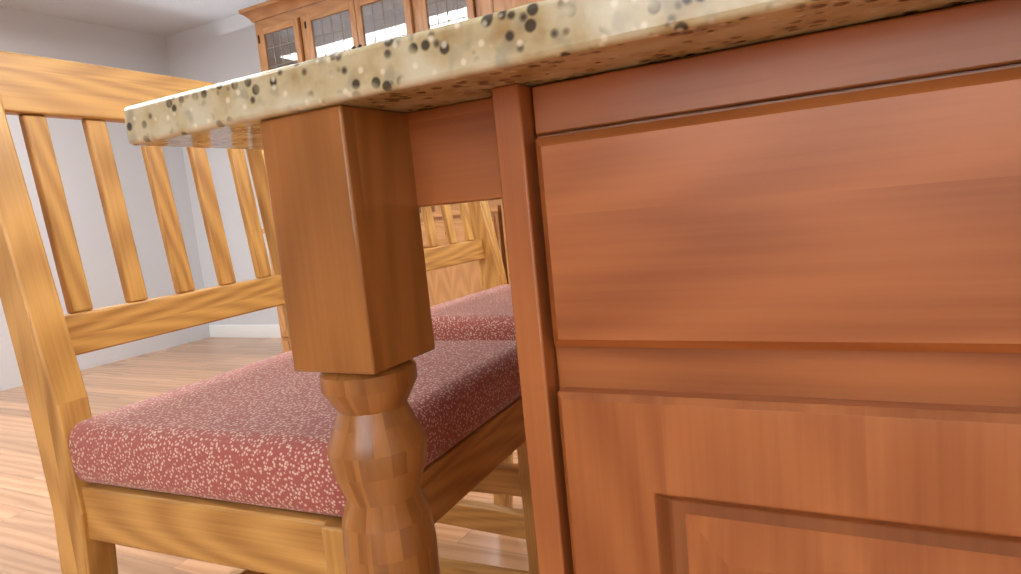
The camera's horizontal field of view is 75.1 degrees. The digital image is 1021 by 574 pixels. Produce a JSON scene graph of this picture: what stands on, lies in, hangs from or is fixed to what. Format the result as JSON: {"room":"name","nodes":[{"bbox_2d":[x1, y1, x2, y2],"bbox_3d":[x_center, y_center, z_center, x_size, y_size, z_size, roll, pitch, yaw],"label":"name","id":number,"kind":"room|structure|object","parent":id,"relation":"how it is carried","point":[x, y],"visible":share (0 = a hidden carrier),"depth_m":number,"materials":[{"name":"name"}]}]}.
{"room":"kitchen","nodes":[
{"label":"kitchen","id":0,"kind":"room"},
{"bbox_2d":[0,6,209,390],"bbox_3d":[-4.466,-0.159,1.823,0.150,2.400,7.990,-2,8,28],"label":"wall","id":1,"kind":"structure","parent":0,"point":[34,34],"depth_m":4.67,"materials":[{"name":"white paint"}]},
{"bbox_2d":[0,0,267,36],"bbox_3d":[-1.112,-1.500,-0.098,7.950,0.135,8.140,-2,8,28],"label":"ceiling","id":2,"kind":"structure","parent":0,"point":[163,18],"depth_m":4.52,"materials":[{"name":"white paint"}]},
{"bbox_2d":[165,0,325,324],"bbox_3d":[0.850,-0.900,3.545,7.950,2.400,0.150,-2,8,28],"label":"wall","id":3,"kind":"structure","parent":0,"point":[222,50],"depth_m":5.06,"materials":[{"name":"white paint"}]},
{"bbox_2d":[209,325,280,337],"bbox_3d":[-1.874,0.340,5.108,1.298,0.100,0.012,-2,8,28],"label":"baseboard","id":4,"kind":"structure","parent":3,"relation":"attached to","point":[259,331],"depth_m":5.21,"materials":[{"name":"white paint"}]},
{"bbox_2d":[0,337,528,573],"bbox_3d":[-0.870,0.952,0.208,7.950,0.100,8.140,-2,8,28],"label":"floor","id":5,"kind":"structure","parent":0,"point":[28,541],"depth_m":2.48,"materials":[{"name":"brown wood"}]},
{"bbox_2d":[0,51,538,573],"bbox_3d":[-0.272,0.213,0.910,0.505,1.070,0.460,-2,8,25],"label":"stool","id":6,"kind":"object","parent":5,"relation":"on","point":[94,523],"visible":0.5,"depth_m":0.81,"materials":[{"name":"brown wood"}]},
{"bbox_2d":[69,340,520,516],"bbox_3d":[-0.237,0.154,0.884,0.445,0.074,0.471,-2,8,28],"label":"seat","id":7,"kind":"object","parent":6,"relation":"attached to","point":[259,433],"visible":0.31,"depth_m":0.73,"materials":[{"name":"red fabric"}]},
{"bbox_2d":[260,105,439,573],"bbox_3d":[-0.081,0.324,0.534,0.116,0.905,0.116,-2,8,28],"label":"kitchen island leg","id":8,"kind":"object","parent":5,"relation":"on","point":[345,209],"visible":1,"depth_m":0.47,"materials":[{"name":"brown wood"}]},
{"bbox_2d":[238,0,508,352],"bbox_3d":[-0.753,-0.697,4.026,1.782,2.195,0.545,-2,8,28],"label":"hutch","id":9,"kind":"object","parent":5,"relation":"on","point":[318,29],"visible":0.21,"depth_m":3.88,"materials":[{"name":"brown wood"}]},
{"bbox_2d":[421,200,525,538],"bbox_3d":[0.017,0.116,1.459,0.520,1.070,0.477,-2,8,28],"label":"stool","id":10,"kind":"object","parent":5,"relation":"on","point":[501,515],"visible":0.17,"depth_m":1.58,"materials":[{"name":"brown wood"}]},
{"bbox_2d":[430,284,515,340],"bbox_3d":[0.050,0.058,1.429,0.438,0.074,0.465,-2,8,28],"label":"seat","id":11,"kind":"object","parent":10,"relation":"attached to","point":[487,314],"visible":0.25,"depth_m":1.27,"materials":[{"name":"red fabric"}]},
{"bbox_2d":[481,0,541,283],"bbox_3d":[0.310,-0.709,3.434,0.610,2.155,0.595,-2,8,28],"label":"pantry","id":12,"kind":"object","parent":5,"relation":"on","point":[490,6],"visible":0.02,"depth_m":3.22,"materials":[{"name":"brown wood"}]},
{"bbox_2d":[407,0,1020,573],"bbox_3d":[0.736,0.219,0.733,1.290,0.905,1.195,-2,8,28],"label":"kitchen island","id":13,"kind":"object","parent":5,"relation":"on","point":[765,306],"visible":0.98,"depth_m":0.37,"materials":[{"name":"brown wood"}]},
{"bbox_2d":[124,0,982,149],"bbox_3d":[0.694,-0.246,0.693,1.600,0.030,1.260,-2,8,28],"label":"island countertop","id":14,"kind":"structure","parent":13,"relation":"on","point":[535,44],"depth_m":0.38,"materials":[{"name":"stone"}]}
]}

